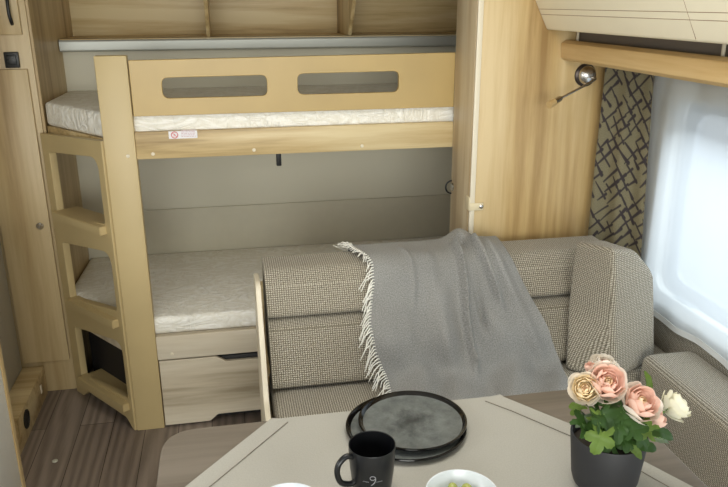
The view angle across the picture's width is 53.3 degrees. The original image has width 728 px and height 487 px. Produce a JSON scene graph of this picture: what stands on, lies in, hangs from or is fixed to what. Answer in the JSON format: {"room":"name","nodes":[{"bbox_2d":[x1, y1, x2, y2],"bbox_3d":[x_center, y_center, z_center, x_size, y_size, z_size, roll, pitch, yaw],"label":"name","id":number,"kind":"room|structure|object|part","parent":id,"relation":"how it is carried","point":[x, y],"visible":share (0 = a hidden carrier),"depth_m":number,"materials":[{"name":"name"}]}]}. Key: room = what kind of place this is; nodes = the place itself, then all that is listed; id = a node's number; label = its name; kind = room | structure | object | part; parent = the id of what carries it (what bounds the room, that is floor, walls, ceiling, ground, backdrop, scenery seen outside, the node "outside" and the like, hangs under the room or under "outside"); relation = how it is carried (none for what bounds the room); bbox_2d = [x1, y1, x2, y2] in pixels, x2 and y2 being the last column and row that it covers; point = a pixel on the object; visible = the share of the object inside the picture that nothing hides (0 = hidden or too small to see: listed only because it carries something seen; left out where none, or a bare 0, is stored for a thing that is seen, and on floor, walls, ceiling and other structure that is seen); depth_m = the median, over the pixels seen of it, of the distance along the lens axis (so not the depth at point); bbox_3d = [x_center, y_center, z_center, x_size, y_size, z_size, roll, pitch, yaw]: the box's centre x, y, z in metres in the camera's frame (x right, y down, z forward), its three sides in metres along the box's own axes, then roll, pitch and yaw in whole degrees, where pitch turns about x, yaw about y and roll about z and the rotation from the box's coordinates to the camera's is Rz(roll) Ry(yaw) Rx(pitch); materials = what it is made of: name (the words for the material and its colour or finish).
{"room":"camper van interior","nodes":[
{"label":"camper van interior","id":0,"kind":"room"},
{"bbox_2d":[21,366,260,486],"bbox_3d":[-0.057,1.049,1.818,2.640,0.040,4.560,-4,19,-10],"label":"floor","id":1,"kind":"structure","parent":0,"point":[94,444],"depth_m":2.68,"materials":[{"name":"brown wood"}]},
{"bbox_2d":[0,243,21,391],"bbox_3d":[-1.345,-0.170,2.359,0.014,1.940,0.758,-4,19,-10],"label":"panel","id":2,"kind":"object","parent":1,"relation":"on","point":[8,339],"visible":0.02,"depth_m":2.83,"materials":[{"name":"grey laminate"}]},
{"bbox_2d":[0,344,25,486],"bbox_3d":[-1.082,0.738,1.294,0.380,0.890,1.880,-4,19,-10],"label":"panel","id":3,"kind":"object","parent":1,"relation":"on","point":[11,469],"visible":1,"depth_m":2.17,"materials":[{"name":"white laminate"}]},
{"bbox_2d":[9,366,47,455],"bbox_3d":[-1.292,0.684,2.662,0.087,0.128,0.743,-4,19,-10],"label":"box","id":4,"kind":"object","parent":1,"relation":"on","point":[28,393],"visible":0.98,"depth_m":2.80,"materials":[{"name":"brown wood"}]},
{"bbox_2d":[23,409,29,428],"bbox_3d":[-1.261,0.656,2.711,0.004,0.072,0.072,-4,19,-10],"label":"vent","id":5,"kind":"object","parent":4,"relation":"attached to","point":[26,412],"depth_m":2.71,"materials":[{"name":"black plastic"}]},
{"bbox_2d":[0,0,76,390],"bbox_3d":[-1.433,-0.349,2.898,0.393,1.940,0.444,-4,19,-10],"label":"door","id":6,"kind":"structure","parent":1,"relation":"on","point":[27,236],"depth_m":2.80,"materials":[{"name":"brown wood"}]},
{"bbox_3d":[-1.251,-0.835,2.553,0.014,0.129,0.033,-6,19,-16],"label":"handle","id":7,"kind":"part","parent":6,"relation":"part of","materials":[{"name":"black plastic"}]},
{"bbox_3d":[-1.276,-0.665,2.627,0.050,0.056,0.012,-4,19,-10],"label":"switch panel","id":8,"kind":"part","parent":6,"relation":"part of","materials":[{"name":"black plastic"}]},
{"bbox_3d":[-1.317,-0.976,2.513,0.180,0.488,0.015,-4,19,-10],"label":"door","id":9,"kind":"part","parent":6,"relation":"part of","materials":[{"name":"brown wood"}]},
{"bbox_3d":[-1.313,-0.072,2.814,0.180,1.177,0.015,-4,19,-10],"label":"door","id":10,"kind":"part","parent":6,"relation":"part of","materials":[{"name":"brown wood"}]},
{"bbox_3d":[-1.258,-0.066,2.811,0.029,0.029,0.016,-4,19,-10],"label":"knob","id":11,"kind":"part","parent":6,"relation":"part of","materials":[{"name":"silver metal"}]},
{"bbox_2d":[25,0,92,372],"bbox_3d":[-1.252,-0.386,3.080,0.030,1.893,0.649,-4,19,-10],"label":"panel","id":12,"kind":"object","parent":1,"relation":"on","point":[49,21],"visible":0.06,"depth_m":2.91,"materials":[{"name":"brown wood"}]},
{"bbox_2d":[88,331,125,383],"bbox_3d":[-0.987,0.477,3.018,0.310,0.288,0.499,-4,19,-10],"label":"storage box","id":13,"kind":"object","parent":1,"relation":"on","point":[106,356],"visible":0.12,"depth_m":2.96,"materials":[{"name":"black plastic"}]},
{"bbox_2d":[40,52,455,429],"bbox_3d":[-0.197,-0.108,3.034,2.069,1.388,0.767,-4,19,-10],"label":"bunk bed","id":14,"kind":"object","parent":1,"relation":"on","point":[172,378],"visible":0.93,"depth_m":2.57,"materials":[{"name":"brown wood"}]},
{"bbox_3d":[-1.034,0.137,2.744,0.448,1.112,0.028,16,24,39],"label":"ladder panel","id":15,"kind":"part","parent":14,"relation":"part of","materials":[{"name":"brown wood"}]},
{"bbox_3d":[-0.821,0.048,2.573,0.102,1.388,0.038,-4,19,-10],"label":"post","id":16,"kind":"part","parent":14,"relation":"part of","materials":[{"name":"brown wood"}]},
{"bbox_3d":[-0.222,0.352,2.790,1.113,0.095,0.021,-4,19,-10],"label":"rail","id":17,"kind":"part","parent":14,"relation":"part of","materials":[{"name":"brown wood"}]},
{"bbox_3d":[-0.221,0.533,2.849,1.108,0.273,0.018,-4,19,-10],"label":"drawer","id":18,"kind":"part","parent":14,"relation":"part of","materials":[{"name":"brown wood"}]},
{"bbox_2d":[45,82,454,136],"bbox_3d":[-0.189,-0.553,2.906,2.044,0.088,0.733,-4,19,-10],"label":"mattress","id":19,"kind":"object","parent":14,"relation":"on","point":[79,111],"visible":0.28,"depth_m":2.58,"materials":[{"name":"white fabric"}]},
{"bbox_2d":[75,236,443,333],"bbox_3d":[-0.185,0.149,3.133,2.044,0.071,0.747,-4,19,-10],"label":"mattress","id":20,"kind":"object","parent":14,"relation":"on","point":[203,290],"visible":0.38,"depth_m":2.97,"materials":[{"name":"grey fabric"}]},
{"bbox_3d":[-0.224,-0.366,2.550,1.113,0.093,0.020,-4,19,-10],"label":"rail","id":21,"kind":"part","parent":14,"relation":"part of","materials":[{"name":"brown wood"}]},
{"bbox_2d":[253,273,272,421],"bbox_3d":[0.355,0.483,2.261,1.324,0.752,0.822,-4,19,-10],"label":"bench","id":22,"kind":"object","parent":1,"relation":"on","point":[263,362],"visible":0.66,"depth_m":2.14,"materials":[{"name":"brown wood"}]},
{"bbox_2d":[269,344,664,417],"bbox_3d":[0.395,0.509,2.137,1.301,0.129,0.640,-4,19,-10],"label":"seat cushion","id":23,"kind":"object","parent":22,"relation":"on","point":[345,396],"visible":0.19,"depth_m":2.13,"materials":[{"name":"fabric"}]},
{"bbox_2d":[262,251,383,388],"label":"backrest cushion","id":24,"kind":"object","parent":23,"relation":"on","point":[313,311],"depth_m":2.19,"materials":[{"name":"fabric"}]},
{"bbox_2d":[333,228,567,399],"bbox_3d":[0.275,0.217,2.191,0.643,0.376,0.733,-4,19,-10],"label":"throw blanket","id":25,"kind":"object","parent":23,"relation":"on","point":[452,316],"visible":0.76,"depth_m":2.22,"materials":[{"name":"grey fabric"}]},
{"bbox_2d":[501,235,599,360],"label":"backrest cushion","id":26,"kind":"object","parent":23,"relation":"on","point":[544,266],"depth_m":2.34,"materials":[{"name":"fabric"}]},
{"bbox_2d":[566,241,653,371],"bbox_3d":[0.763,0.182,2.267,0.295,0.404,0.215,-13,23,-34],"label":"cushion","id":27,"kind":"object","parent":23,"relation":"on","point":[611,302],"visible":0.88,"depth_m":2.21,"materials":[{"name":"fabric"}]},
{"bbox_2d":[156,390,706,486],"bbox_3d":[0.157,0.836,1.252,0.977,0.720,0.917,-4,19,-10],"label":"table","id":28,"kind":"object","parent":1,"relation":"on","point":[185,455],"visible":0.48,"depth_m":1.42,"materials":[{"name":"beige laminate"}]},
{"bbox_2d":[185,394,692,486],"bbox_3d":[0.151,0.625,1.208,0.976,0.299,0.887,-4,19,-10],"label":"table top","id":29,"kind":"object","parent":28,"relation":"on","point":[511,443],"visible":0.52,"depth_m":1.40,"materials":[{"name":"beige laminate"}]},
{"bbox_2d":[272,483,309,486],"bbox_3d":[-0.124,0.450,1.193,0.115,0.048,0.115,-4,19,-10],"label":"bowl","id":30,"kind":"object","parent":29,"relation":"on","point":[282,484],"visible":1,"depth_m":1.24,"materials":[{"name":"white ceramic"}]},
{"bbox_2d":[334,431,395,486],"bbox_3d":[0.000,0.396,1.276,0.113,0.097,0.083,-4,19,-10],"label":"mug","id":31,"kind":"object","parent":29,"relation":"on","point":[371,455],"visible":1,"depth_m":1.25,"materials":[{"name":"black ceramic"}]},
{"bbox_3d":[-0.032,0.392,1.247,0.043,0.068,0.010,-11,21,-30],"label":"handle","id":32,"kind":"part","parent":31,"relation":"part of","materials":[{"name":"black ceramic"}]},
{"bbox_2d":[346,398,466,461],"bbox_3d":[0.086,0.373,1.477,0.246,0.012,0.246,-4,19,-10],"label":"plate","id":33,"kind":"object","parent":29,"relation":"on","point":[352,424],"visible":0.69,"depth_m":1.40,"materials":[{"name":"black ceramic"}]},
{"bbox_2d":[358,391,466,451],"bbox_3d":[0.099,0.362,1.484,0.222,0.012,0.222,-4,19,-10],"label":"plate","id":34,"kind":"object","parent":33,"relation":"on","point":[416,421],"visible":0.91,"depth_m":1.49,"materials":[{"name":"black ceramic"}]},
{"bbox_2d":[426,469,495,486],"bbox_3d":[0.164,0.439,1.223,0.123,0.048,0.123,-4,19,-10],"label":"bowl","id":35,"kind":"object","parent":29,"relation":"on","point":[458,476],"visible":0.94,"depth_m":1.26,"materials":[{"name":"white ceramic"}]},
{"bbox_2d":[448,482,456,486],"bbox_3d":[0.153,0.423,1.254,0.018,0.018,0.020,10,21,28],"label":"grape","id":36,"kind":"object","parent":35,"relation":"in","point":[452,484],"visible":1,"depth_m":1.25,"materials":[{"name":"food"}]},
{"bbox_2d":[462,483,471,486],"bbox_3d":[0.178,0.423,1.253,0.018,0.018,0.020,-4,19,-12],"label":"grape","id":37,"kind":"object","parent":35,"relation":"in","point":[464,484],"visible":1,"depth_m":1.25,"materials":[{"name":"food"}]},
{"bbox_2d":[567,353,691,486],"bbox_3d":[0.463,0.317,1.269,0.260,0.247,0.152,-4,19,-10],"label":"ranunculus","id":38,"kind":"object","parent":29,"relation":"on","point":[610,444],"visible":1,"depth_m":1.23,"materials":[{"name":"pink plant"}]},
{"bbox_2d":[567,371,602,405],"bbox_3d":[0.371,0.245,1.223,0.056,0.052,0.050,-4,19,-10],"label":"flower","id":39,"kind":"object","parent":38,"relation":"on","point":[585,388],"depth_m":1.22,"materials":[{"name":"white plant"}]},
{"bbox_2d":[584,361,593,371],"bbox_3d":[0.391,0.215,1.254,0.019,0.017,0.019,-4,19,-10],"label":"flower","id":40,"kind":"object","parent":38,"relation":"on","point":[589,366],"depth_m":1.25,"materials":[{"name":"pink plant"}]},
{"bbox_2d":[588,353,619,366],"bbox_3d":[0.420,0.215,1.272,0.053,0.036,0.052,-4,19,-10],"label":"flower","id":41,"kind":"object","parent":38,"relation":"on","point":[595,360],"depth_m":1.27,"materials":[{"name":"white plant"}]},
{"bbox_2d":[588,360,627,403],"bbox_3d":[0.410,0.235,1.226,0.071,0.062,0.063,-4,19,-10],"label":"flower","id":42,"kind":"object","parent":38,"relation":"on","point":[607,381],"depth_m":1.22,"materials":[{"name":"pink plant"}]},
{"bbox_2d":[570,421,647,486],"bbox_3d":[0.433,0.384,1.297,0.132,0.103,0.132,-4,19,-10],"label":"pot","id":43,"kind":"object","parent":38,"relation":"attached to","point":[620,466],"depth_m":1.24,"materials":[{"name":"black ceramic"}]},
{"bbox_2d":[621,381,663,425],"bbox_3d":[0.472,0.272,1.234,0.076,0.062,0.067,-4,19,-10],"label":"flower","id":44,"kind":"object","parent":38,"relation":"on","point":[640,405],"depth_m":1.22,"materials":[{"name":"pink plant"}]},
{"bbox_2d":[652,411,666,427],"bbox_3d":[0.506,0.301,1.246,0.031,0.031,0.033,-4,19,-10],"label":"flower","id":45,"kind":"object","parent":38,"relation":"on","point":[658,420],"depth_m":1.23,"materials":[{"name":"pink plant"}]},
{"bbox_2d":[661,390,691,422],"bbox_3d":[0.562,0.291,1.306,0.051,0.057,0.060,-4,19,-10],"label":"flower","id":46,"kind":"object","parent":38,"relation":"on","point":[676,408],"depth_m":1.29,"materials":[{"name":"white plant"}]},
{"bbox_3d":[1.091,1.018,1.679,0.160,0.100,1.490,-4,19,-10],"label":"bench","id":47,"kind":"object","parent":1,"relation":"on","visible":0},
{"bbox_2d":[640,351,727,486],"bbox_3d":[1.079,0.765,1.606,0.183,0.424,1.515,-4,19,-10],"label":"cushion","id":48,"kind":"object","parent":47,"relation":"on","point":[700,442],"visible":0.5,"depth_m":2.01,"materials":[{"name":"fabric"}]},
{"bbox_2d":[63,46,455,259],"bbox_3d":[-0.253,-0.238,3.414,2.180,1.395,0.032,-4,19,-10],"label":"wall","id":49,"kind":"structure","parent":0,"point":[191,182],"depth_m":3.31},
{"bbox_2d":[59,0,457,51],"bbox_3d":[-0.257,-1.140,3.110,2.082,0.582,0.640,-4,19,-10],"label":"shelf","id":50,"kind":"object","parent":49,"relation":"attached to","point":[97,25],"visible":0.79,"depth_m":3.30,"materials":[{"name":"brown wood"}]},
{"bbox_3d":[-0.236,-0.877,3.159,2.057,0.052,0.052,-4,19,-10],"label":"rail","id":51,"kind":"part","parent":50,"relation":"part of","materials":[{"name":"metal"}]},
{"bbox_3d":[-0.311,-1.254,3.372,2.082,0.530,0.060,-4,19,-10],"label":"panel","id":52,"kind":"part","parent":50,"relation":"part of","materials":[{"name":"brown wood"}]},
{"bbox_2d":[90,194,450,257],"bbox_3d":[-0.337,-0.091,3.424,1.840,0.210,0.010,-4,19,-10],"label":"wall panel","id":53,"kind":"object","parent":49,"relation":"attached to","point":[179,230],"visible":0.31,"depth_m":3.42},
{"bbox_2d":[473,0,604,240],"bbox_3d":[0.646,-0.272,2.628,0.608,1.950,0.215,-4,19,-10],"label":"wall partition","id":54,"kind":"structure","parent":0,"point":[535,165],"depth_m":2.47,"materials":[{"name":"brown wood"}]},
{"bbox_2d":[445,180,453,193],"bbox_3d":[0.313,-0.208,2.676,0.029,0.054,0.030,-4,19,-10],"label":"reading lamp","id":55,"kind":"object","parent":54,"relation":"attached to","point":[452,185],"visible":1,"depth_m":2.67,"materials":[{"name":"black metal"}]},
{"bbox_2d":[449,0,477,232],"bbox_3d":[0.344,-0.255,2.579,0.004,1.950,0.203,-4,19,-10],"label":"partition panel","id":56,"kind":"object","parent":54,"relation":"attached to","point":[467,10],"depth_m":2.50,"materials":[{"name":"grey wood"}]},
{"bbox_2d":[465,195,482,210],"bbox_3d":[0.384,-0.142,2.512,0.053,0.048,0.042,-4,19,-10],"label":"latch","id":57,"kind":"object","parent":54,"relation":"attached to","point":[469,206],"visible":1,"depth_m":2.50,"materials":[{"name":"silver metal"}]},
{"bbox_2d":[468,0,483,233],"bbox_3d":[0.372,-0.220,2.475,0.018,1.950,0.008,-4,19,-10],"label":"trim","id":58,"kind":"structure","parent":54,"relation":"attached to","point":[480,2],"depth_m":2.40,"materials":[{"name":"white plastic"}]},
{"bbox_2d":[546,64,596,107],"bbox_3d":[0.675,-0.518,2.370,0.267,0.126,0.072,-14,23,-35],"label":"reading lamp","id":59,"kind":"object","parent":54,"relation":"attached to","point":[585,74],"visible":0.98,"depth_m":2.41,"materials":[{"name":"silver metal"}]},
{"bbox_2d":[546,99,556,107],"bbox_3d":[0.596,-0.444,2.301,0.032,0.030,0.024,-14,23,-35],"label":"diffuser","id":60,"kind":"object","parent":59,"relation":"attached to","point":[551,103],"depth_m":2.29,"materials":[{"name":"beige wood"}]},
{"bbox_3d":[0.743,-0.565,2.431,0.076,0.076,0.007,-4,19,-10],"label":"wall plate","id":61,"kind":"part","parent":59,"relation":"part of","materials":[{"name":"silver metal"}]},
{"bbox_3d":[1.158,0.028,1.723,0.040,1.950,4.560,-4,19,-10],"label":"wall","id":62,"kind":"structure","parent":0,"visible":0},
{"bbox_2d":[536,0,727,43],"bbox_3d":[0.856,-0.601,1.315,0.609,0.478,2.103,-4,19,-10],"label":"upper cabinet","id":63,"kind":"object","parent":62,"relation":"attached to","point":[706,21],"visible":1,"depth_m":1.78,"materials":[{"name":"beige paint"}]},
{"bbox_3d":[0.680,-0.596,1.985,0.071,0.047,0.789,-4,19,-10],"label":"door","id":64,"kind":"part","parent":63,"relation":"part of","materials":[{"name":"beige paint"}]},
{"bbox_3d":[0.878,-0.270,1.004,0.071,0.047,1.310,-4,19,-10],"label":"door","id":65,"kind":"part","parent":63,"relation":"part of","materials":[{"name":"beige paint"}]},
{"bbox_2d":[561,32,727,87],"bbox_3d":[0.992,-0.358,1.477,0.320,0.110,2.003,-4,19,-10],"label":"shelf","id":66,"kind":"object","parent":62,"relation":"attached to","point":[698,62],"visible":0.89,"depth_m":1.90,"materials":[{"name":"brown wood"}]},
{"bbox_2d":[588,67,653,257],"bbox_3d":[0.888,-0.208,2.478,0.200,0.802,0.049,13,22,34],"label":"patterned curtain","id":67,"kind":"object","parent":66,"relation":"hanging from","point":[617,207],"visible":0.77,"depth_m":2.46,"materials":[{"name":"fabric"}]},
{"bbox_2d":[641,76,727,369],"bbox_3d":[1.123,0.094,1.598,0.033,0.820,1.900,-4,19,-10],"label":"window","id":68,"kind":"structure","parent":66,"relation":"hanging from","point":[685,236],"depth_m":2.23,"materials":[{"name":"white glass"}]},
{"bbox_2d":[653,316,727,376],"bbox_3d":[1.149,0.585,1.767,0.026,0.265,1.900,-4,19,-10],"label":"pad","id":69,"kind":"object","parent":62,"relation":"attached to","point":[668,341],"visible":0.02,"depth_m":2.35,"materials":[{"name":"fabric"}]}
]}

